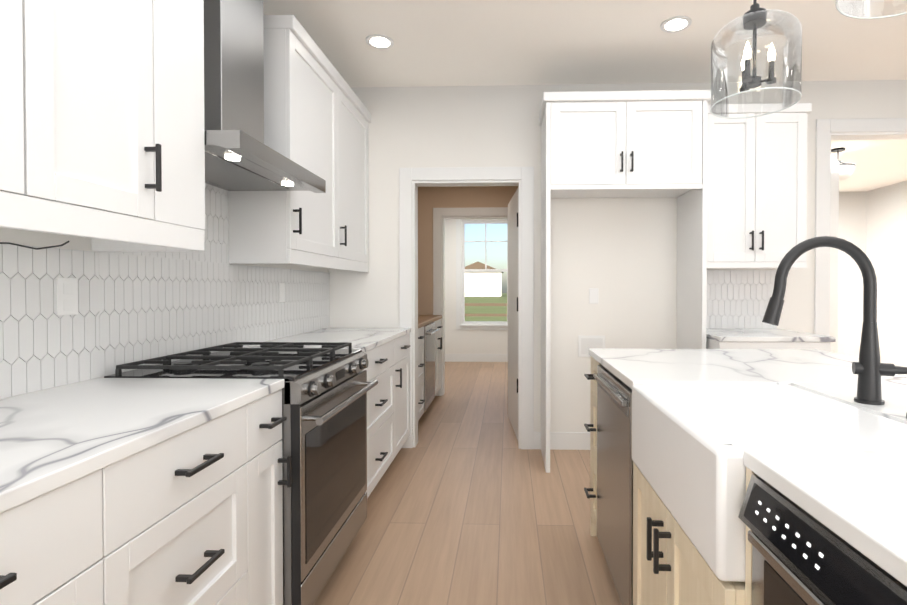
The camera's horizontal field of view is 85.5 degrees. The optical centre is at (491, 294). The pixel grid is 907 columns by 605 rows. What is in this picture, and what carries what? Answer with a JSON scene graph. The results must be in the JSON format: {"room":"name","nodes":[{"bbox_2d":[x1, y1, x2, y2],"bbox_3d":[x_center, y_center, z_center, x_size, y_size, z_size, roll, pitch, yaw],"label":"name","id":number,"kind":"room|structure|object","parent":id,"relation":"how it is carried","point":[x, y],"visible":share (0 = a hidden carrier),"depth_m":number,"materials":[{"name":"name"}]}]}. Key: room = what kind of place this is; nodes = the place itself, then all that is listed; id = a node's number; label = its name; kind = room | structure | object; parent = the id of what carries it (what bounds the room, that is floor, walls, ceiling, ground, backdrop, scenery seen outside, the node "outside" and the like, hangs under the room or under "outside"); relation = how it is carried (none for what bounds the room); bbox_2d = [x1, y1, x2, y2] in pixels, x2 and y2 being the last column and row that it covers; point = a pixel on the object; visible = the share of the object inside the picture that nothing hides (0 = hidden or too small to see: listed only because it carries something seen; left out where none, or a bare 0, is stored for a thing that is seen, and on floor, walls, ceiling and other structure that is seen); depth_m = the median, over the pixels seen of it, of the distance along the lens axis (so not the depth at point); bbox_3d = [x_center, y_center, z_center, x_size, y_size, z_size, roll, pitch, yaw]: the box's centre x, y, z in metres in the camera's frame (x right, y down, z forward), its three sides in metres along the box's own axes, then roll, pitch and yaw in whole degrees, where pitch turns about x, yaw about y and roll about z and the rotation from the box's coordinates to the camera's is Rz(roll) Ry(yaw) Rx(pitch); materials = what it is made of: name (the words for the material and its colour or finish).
{"room":"kitchen","nodes":[
{"label":"kitchen","id":0,"kind":"room"},
{"bbox_2d":[0,227,331,377],"bbox_3d":[-1.357,-0.186,2.290,0.120,2.740,11.940,0,1,2],"label":"wall","id":1,"kind":"structure","parent":0,"point":[17,236],"depth_m":1.50,"materials":[{"name":"paint"}]},
{"bbox_2d":[0,0,67,207],"bbox_3d":[-1.160,-0.770,0.739,0.372,1.134,0.680,0,1,2],"label":"upper cabinet","id":2,"kind":"object","parent":1,"relation":"attached to","point":[33,33],"depth_m":1.03,"materials":[{"name":"white wood"}]},
{"bbox_2d":[0,241,69,249],"bbox_3d":[-1.113,-0.121,1.057,0.054,0.030,0.392,0,1,2],"label":"wire","id":3,"kind":"object","parent":2,"relation":"attached to","point":[33,247],"visible":1,"depth_m":1.16,"materials":[{"name":"black"}]},
{"bbox_2d":[0,0,163,227],"bbox_3d":[-1.145,-0.775,1.167,0.372,1.134,0.436,0,1,2],"label":"upper cabinet","id":4,"kind":"object","parent":1,"relation":"attached to","point":[102,138],"depth_m":1.25,"materials":[{"name":"white wood"}]},
{"bbox_2d":[52,0,204,235],"bbox_3d":[-1.135,-0.779,1.466,0.372,1.134,0.294,0,1,2],"label":"upper cabinet","id":5,"kind":"object","parent":1,"relation":"attached to","point":[184,132],"depth_m":1.50,"materials":[{"name":"white wood"}]},
{"bbox_2d":[0,183,329,398],"bbox_3d":[-1.322,-0.533,1.383,0.008,1.624,4.697,0,1,2],"label":"backsplash","id":6,"kind":"structure","parent":1,"relation":"attached to","point":[135,306],"depth_m":1.80,"materials":[{"name":"white tile"}]},
{"bbox_2d":[56,278,77,315],"bbox_3d":[-1.310,0.006,1.510,0.007,0.115,0.072,0,1,2],"label":"electrical outlet plate","id":7,"kind":"object","parent":6,"relation":"attached to","point":[67,296],"depth_m":1.51,"materials":[{"name":"white plastic"}]},
{"bbox_2d":[279,283,284,301],"bbox_3d":[-1.261,-0.012,2.939,0.007,0.115,0.072,0,1,2],"label":"electrical outlet plate","id":8,"kind":"object","parent":6,"relation":"attached to","point":[281,285],"depth_m":2.93,"materials":[{"name":"white plastic"}]},
{"bbox_2d":[204,0,325,192],"bbox_3d":[-1.056,-1.019,1.990,0.478,1.063,0.756,0,1,2],"label":"range hood","id":9,"kind":"object","parent":1,"relation":"in","point":[240,155],"visible":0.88,"depth_m":1.92,"materials":[{"name":"silver metal"}]},
{"bbox_2d":[228,15,343,258],"bbox_3d":[-1.122,-0.794,2.744,0.312,1.134,0.735,0,1,2],"label":"upper cabinet","id":10,"kind":"object","parent":1,"relation":"attached to","point":[317,117],"depth_m":2.47,"materials":[{"name":"white wood"}]},
{"bbox_2d":[292,80,370,266],"bbox_3d":[-1.101,-0.802,3.353,0.312,1.134,0.737,0,1,2],"label":"upper cabinet","id":11,"kind":"object","parent":1,"relation":"attached to","point":[357,118],"depth_m":3.40,"materials":[{"name":"white wood"}]},
{"bbox_2d":[313,362,621,604],"bbox_3d":[2.203,1.234,2.252,7.240,0.100,12.070,0,1,2],"label":"floor","id":12,"kind":"structure","parent":0,"point":[469,502],"depth_m":2.53,"materials":[{"name":"brown wood"}]},
{"bbox_2d":[0,462,119,604],"bbox_3d":[-1.036,0.761,0.652,0.627,0.884,0.525,0,1,2],"label":"base cabinet","id":13,"kind":"object","parent":12,"relation":"on","point":[59,546],"depth_m":0.82,"materials":[{"name":"white wood"}]},
{"bbox_2d":[116,397,267,604],"bbox_3d":[-1.018,0.755,1.192,0.627,0.884,0.555,0,1,2],"label":"base cabinet","id":14,"kind":"object","parent":12,"relation":"on","point":[193,516],"depth_m":1.18,"materials":[{"name":"white wood"}]},
{"bbox_2d":[0,378,283,512],"bbox_3d":[-1.043,0.308,0.328,0.635,0.030,2.588,0,1,2],"label":"countertop","id":15,"kind":"structure","parent":14,"relation":"on","point":[53,438],"depth_m":1.11,"materials":[{"name":"stone"}]},
{"bbox_2d":[104,342,377,604],"bbox_3d":[-0.920,0.711,2.006,0.733,0.953,0.758,0,1,2],"label":"range","id":16,"kind":"object","parent":12,"relation":"on","point":[327,387],"visible":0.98,"depth_m":1.80,"materials":[{"name":"silver metal"}]},
{"bbox_2d":[264,389,287,604],"bbox_3d":[-1.007,0.751,1.518,0.627,0.884,0.218,0,1,2],"label":"base cabinet","id":17,"kind":"object","parent":12,"relation":"on","point":[274,482],"depth_m":1.56,"materials":[{"name":"white wood"}]},
{"bbox_2d":[363,337,398,497],"bbox_3d":[-0.962,0.735,2.832,0.627,0.884,0.883,0,1,2],"label":"base cabinet","id":18,"kind":"object","parent":12,"relation":"on","point":[388,412],"depth_m":2.89,"materials":[{"name":"white wood"}]},
{"bbox_2d":[399,332,409,450],"bbox_3d":[-0.941,0.727,3.466,0.627,0.884,0.505,0,1,2],"label":"base cabinet","id":19,"kind":"object","parent":12,"relation":"on","point":[404,340],"depth_m":3.53,"materials":[{"name":"white wood"}]},
{"bbox_2d":[242,328,410,351],"bbox_3d":[-0.951,0.274,3.049,0.635,0.030,1.328,0,1,2],"label":"countertop","id":20,"kind":"structure","parent":19,"relation":"on","point":[365,339],"depth_m":3.04,"materials":[{"name":"stone"}]},
{"bbox_2d":[418,325,425,420],"bbox_3d":[-0.911,0.721,4.148,0.616,0.880,0.501,0,1,2],"label":"base cabinet","id":21,"kind":"object","parent":12,"relation":"on","point":[421,331],"depth_m":4.30,"materials":[{"name":"white wood"}]},
{"bbox_2d":[418,315,441,328],"bbox_3d":[-0.894,0.257,4.701,0.616,0.035,1.630,0,1,2],"label":"countertop","id":22,"kind":"structure","parent":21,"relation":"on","point":[423,320],"depth_m":4.87,"materials":[{"name":"brown wood"}]},
{"bbox_2d":[426,320,437,408],"bbox_3d":[-0.891,0.714,4.727,0.616,0.880,0.659,0,1,2],"label":"dishwasher","id":23,"kind":"object","parent":12,"relation":"on","point":[429,358],"depth_m":4.73,"materials":[{"name":"silver"}]},
{"bbox_2d":[438,319,441,390],"bbox_3d":[-0.874,0.707,5.256,0.616,0.880,0.521,0,1,2],"label":"base cabinet","id":24,"kind":"object","parent":12,"relation":"on","point":[439,321],"depth_m":5.36,"materials":[{"name":"white wood"}]},
{"bbox_2d":[584,356,600,535],"bbox_3d":[0.996,0.741,2.284,1.111,0.885,0.217,0,1,2],"label":"base cabinet","id":25,"kind":"object","parent":12,"relation":"on","point":[592,489],"visible":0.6,"depth_m":2.33,"materials":[{"name":"brown wood"}]},
{"bbox_2d":[593,365,632,604],"bbox_3d":[0.753,0.748,1.880,0.630,0.881,0.594,0,1,2],"label":"dishwasher","id":26,"kind":"object","parent":12,"relation":"on","point":[614,477],"visible":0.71,"depth_m":1.79,"materials":[{"name":"silver metal"}]},
{"bbox_2d":[539,90,710,472],"bbox_3d":[0.882,-0.075,3.406,1.080,2.490,0.518,0,1,2],"label":"tall cabinet","id":27,"kind":"object","parent":12,"relation":"on","point":[627,144],"visible":0.94,"depth_m":3.19,"materials":[{"name":"white wood"}]},
{"bbox_2d":[633,462,744,604],"bbox_3d":[0.736,0.754,1.240,0.661,0.885,0.676,0,1,2],"label":"base cabinet","id":28,"kind":"object","parent":12,"relation":"on","point":[671,566],"visible":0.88,"depth_m":1.23,"materials":[{"name":"brown wood"}]},
{"bbox_2d":[706,338,830,351],"bbox_3d":[1.760,0.729,3.313,0.678,0.885,0.661,0,1,2],"label":"base cabinet","id":29,"kind":"object","parent":12,"relation":"on","point":[715,344],"visible":0.02,"depth_m":3.02,"materials":[{"name":"white"}]},
{"bbox_2d":[706,329,835,341],"bbox_3d":[1.770,0.271,3.323,0.698,0.030,0.630,0,1,2],"label":"countertop","id":30,"kind":"structure","parent":29,"relation":"on","point":[751,335],"depth_m":3.10,"materials":[{"name":"stone"}]},
{"bbox_2d":[738,467,906,604],"bbox_3d":[0.731,0.762,0.590,0.626,0.885,0.620,0,1,2],"label":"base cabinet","id":31,"kind":"object","parent":12,"relation":"on","point":[795,554],"visible":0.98,"depth_m":0.72,"materials":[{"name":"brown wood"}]},
{"bbox_3d":[0.694,0.776,-0.520,0.626,0.885,1.598,0,1,2],"label":"cabinet","id":32,"kind":"object","parent":12,"relation":"on","visible":0},
{"bbox_2d":[589,348,906,586],"bbox_3d":[0.971,0.305,0.526,1.107,0.030,3.780,0,1,2],"label":"countertop","id":33,"kind":"structure","parent":32,"relation":"on","point":[857,500],"depth_m":0.88,"materials":[{"name":"stone"}]},
{"bbox_2d":[632,384,906,581],"bbox_3d":[0.684,0.411,1.230,0.500,0.251,0.656,0,1,2],"label":"farmhouse sink","id":34,"kind":"object","parent":33,"relation":"in","point":[691,443],"visible":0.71,"depth_m":1.08,"materials":[{"name":"white ceramic"}]},
{"bbox_2d":[762,236,906,404],"bbox_3d":[0.889,0.064,1.273,0.356,0.434,0.071,0,1,2],"label":"faucet","id":35,"kind":"object","parent":33,"relation":"on","point":[869,369],"visible":1,"depth_m":1.26,"materials":[{"name":"black metal"}]},
{"bbox_2d":[418,186,517,314],"bbox_3d":[-0.363,-0.065,3.834,1.758,2.460,0.010,0,1,2],"label":"wall","id":36,"kind":"structure","parent":0,"point":[430,199],"depth_m":3.81,"materials":[{"name":"paint"}]},
{"bbox_2d":[445,219,507,353],"bbox_3d":[-0.359,-0.087,5.595,1.648,2.460,0.110,0,1,2],"label":"wall","id":37,"kind":"structure","parent":0,"point":[476,341],"depth_m":5.53,"materials":[{"name":"paint"}]},
{"bbox_2d":[433,207,507,395],"bbox_3d":[-0.126,0.081,5.575,1.070,2.125,0.139,0,1,2],"label":"trim","id":38,"kind":"structure","parent":37,"relation":"attached to","point":[440,215],"depth_m":5.52,"materials":[{"name":"white wood"}]},
{"bbox_2d":[445,354,507,361],"bbox_3d":[-0.274,1.047,8.115,1.590,0.130,0.014,0,1,2],"label":"baseboard","id":39,"kind":"structure","parent":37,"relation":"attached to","point":[448,357],"depth_m":8.11,"materials":[{"name":"white wood"}]},
{"bbox_2d":[456,219,507,329],"bbox_3d":[-0.100,-0.368,8.109,0.980,1.900,0.120,0,1,2],"label":"window","id":40,"kind":"structure","parent":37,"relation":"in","point":[461,322],"depth_m":8.11,"materials":[{"name":"white"}]},
{"bbox_2d":[263,0,906,191],"bbox_3d":[2.203,-1.606,2.217,7.240,0.100,12.070,0,1,2],"label":"ceiling","id":41,"kind":"structure","parent":0,"point":[489,42],"depth_m":3.06,"materials":[{"name":"white paint"}]},
{"bbox_2d":[366,34,393,48],"bbox_3d":[-0.691,-1.561,3.021,0.169,0.007,0.169,0,1,-7],"label":"recessed light","id":42,"kind":"object","parent":41,"relation":"in","point":[378,41],"depth_m":3.01,"materials":[{"name":"white"}]},
{"bbox_2d":[660,16,691,32],"bbox_3d":[1.063,-1.559,2.822,0.169,0.007,0.169,-1,1,-37],"label":"recessed light","id":43,"kind":"object","parent":41,"relation":"in","point":[669,25],"depth_m":2.81,"materials":[{"name":"white plastic"}]},
{"bbox_2d":[710,0,801,118],"bbox_3d":[1.022,-1.145,1.898,0.315,0.811,0.315,0,1,2],"label":"pendant light","id":44,"kind":"object","parent":41,"relation":"hanging from","point":[755,21],"visible":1,"depth_m":1.91,"materials":[{"name":"clear glass"}]},
{"bbox_2d":[831,147,855,180],"bbox_3d":[3.790,-1.421,5.353,0.318,0.344,0.318,0,1,2],"label":"light","id":45,"kind":"object","parent":41,"relation":"attached to","point":[846,170],"visible":0.54,"depth_m":5.24,"materials":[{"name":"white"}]},
{"bbox_2d":[835,0,906,18],"bbox_3d":[0.996,-1.136,1.138,0.315,0.811,0.315,0,1,2],"label":"pendant light","id":46,"kind":"object","parent":41,"relation":"hanging from","point":[858,9],"visible":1,"depth_m":1.29,"materials":[{"name":"clear glass"}]},
{"bbox_2d":[332,80,906,431],"bbox_3d":[2.247,-0.203,3.679,6.990,2.740,0.120,0,1,2],"label":"wall","id":47,"kind":"structure","parent":0,"point":[620,254],"depth_m":3.68,"materials":[{"name":"paint"}]},
{"bbox_2d":[399,167,533,448],"bbox_3d":[-0.189,0.103,3.762,1.015,2.125,0.149,0,1,2],"label":"door frame","id":48,"kind":"structure","parent":47,"relation":"attached to","point":[411,180],"depth_m":3.69,"materials":[{"name":"white wood"}]},
{"bbox_2d":[508,188,517,439],"bbox_3d":[0.222,0.152,4.218,0.097,1.995,0.794,0,1,-3],"label":"door leaf","id":49,"kind":"structure","parent":47,"relation":"in","point":[513,310],"depth_m":4.14,"materials":[{"name":"white wood"}]},
{"bbox_2d":[534,432,589,449],"bbox_3d":[0.848,1.102,3.675,1.065,0.130,0.013,0,1,2],"label":"baseboard","id":50,"kind":"structure","parent":47,"relation":"attached to","point":[569,440],"depth_m":3.68,"materials":[{"name":"white wood"}]},
{"bbox_2d":[578,336,604,356],"bbox_3d":[0.750,0.387,3.670,0.200,0.160,0.012,0,1,2],"label":"electrical outlet plate","id":51,"kind":"object","parent":47,"relation":"attached to","point":[585,343],"depth_m":3.66,"materials":[{"name":"white plastic"}]},
{"bbox_2d":[589,288,598,303],"bbox_3d":[0.766,0.009,3.668,0.070,0.115,0.005,0,1,2],"label":"electrical outlet plate","id":52,"kind":"object","parent":47,"relation":"attached to","point":[593,292],"depth_m":3.67,"materials":[{"name":"white plastic"}]},
{"bbox_2d":[706,270,776,328],"bbox_3d":[1.771,0.035,3.632,0.678,0.434,0.008,0,1,2],"label":"backsplash","id":53,"kind":"structure","parent":47,"relation":"attached to","point":[738,299],"depth_m":3.63,"materials":[{"name":"white tile"}]},
{"bbox_2d":[707,103,811,267],"bbox_3d":[1.774,-0.725,3.421,0.698,1.090,0.411,0,1,2],"label":"upper cabinet","id":54,"kind":"object","parent":47,"relation":"attached to","point":[756,192],"visible":0.73,"depth_m":3.26,"materials":[{"name":"white wood"}]},
{"bbox_2d":[829,154,838,353],"bbox_3d":[2.770,-0.008,4.046,0.048,2.320,0.810,1,1,43],"label":"door leaf","id":55,"kind":"structure","parent":47,"relation":"in","point":[834,232],"depth_m":4.19,"materials":[{"name":"white wood"}]},
{"bbox_2d":[814,118,906,335],"bbox_3d":[3.416,-0.060,3.638,2.060,2.455,0.149,0,1,2],"label":"door frame","id":56,"kind":"structure","parent":47,"relation":"attached to","point":[827,130],"depth_m":3.59,"materials":[{"name":"white wood"}]},
{"label":"outside","id":57,"kind":"structure","parent":0,"visible":0},
{"bbox_2d":[465,293,506,320],"bbox_3d":[1.471,0.528,84.256,120.000,0.100,151.300,0,1,2],"label":"ground","id":58,"kind":"structure","parent":57,"point":[486,309],"depth_m":37.34,"materials":[{"name":"green plant"}]},
{"bbox_2d":[465,262,502,295],"bbox_3d":[-2.531,-3.103,99.006,9.800,6.800,8.600,0,1,2],"label":"building","id":59,"kind":"structure","parent":58,"relation":"on","point":[483,283],"depth_m":94.67,"materials":[{"name":"white"}]},
{"bbox_2d":[465,303,506,315],"bbox_3d":[2.078,0.764,14.083,30.050,1.150,0.080,0,1,2],"label":"fence","id":60,"kind":"object","parent":58,"relation":"on","point":[485,304],"depth_m":14.13,"materials":[{"name":"brown wood"}]}
]}

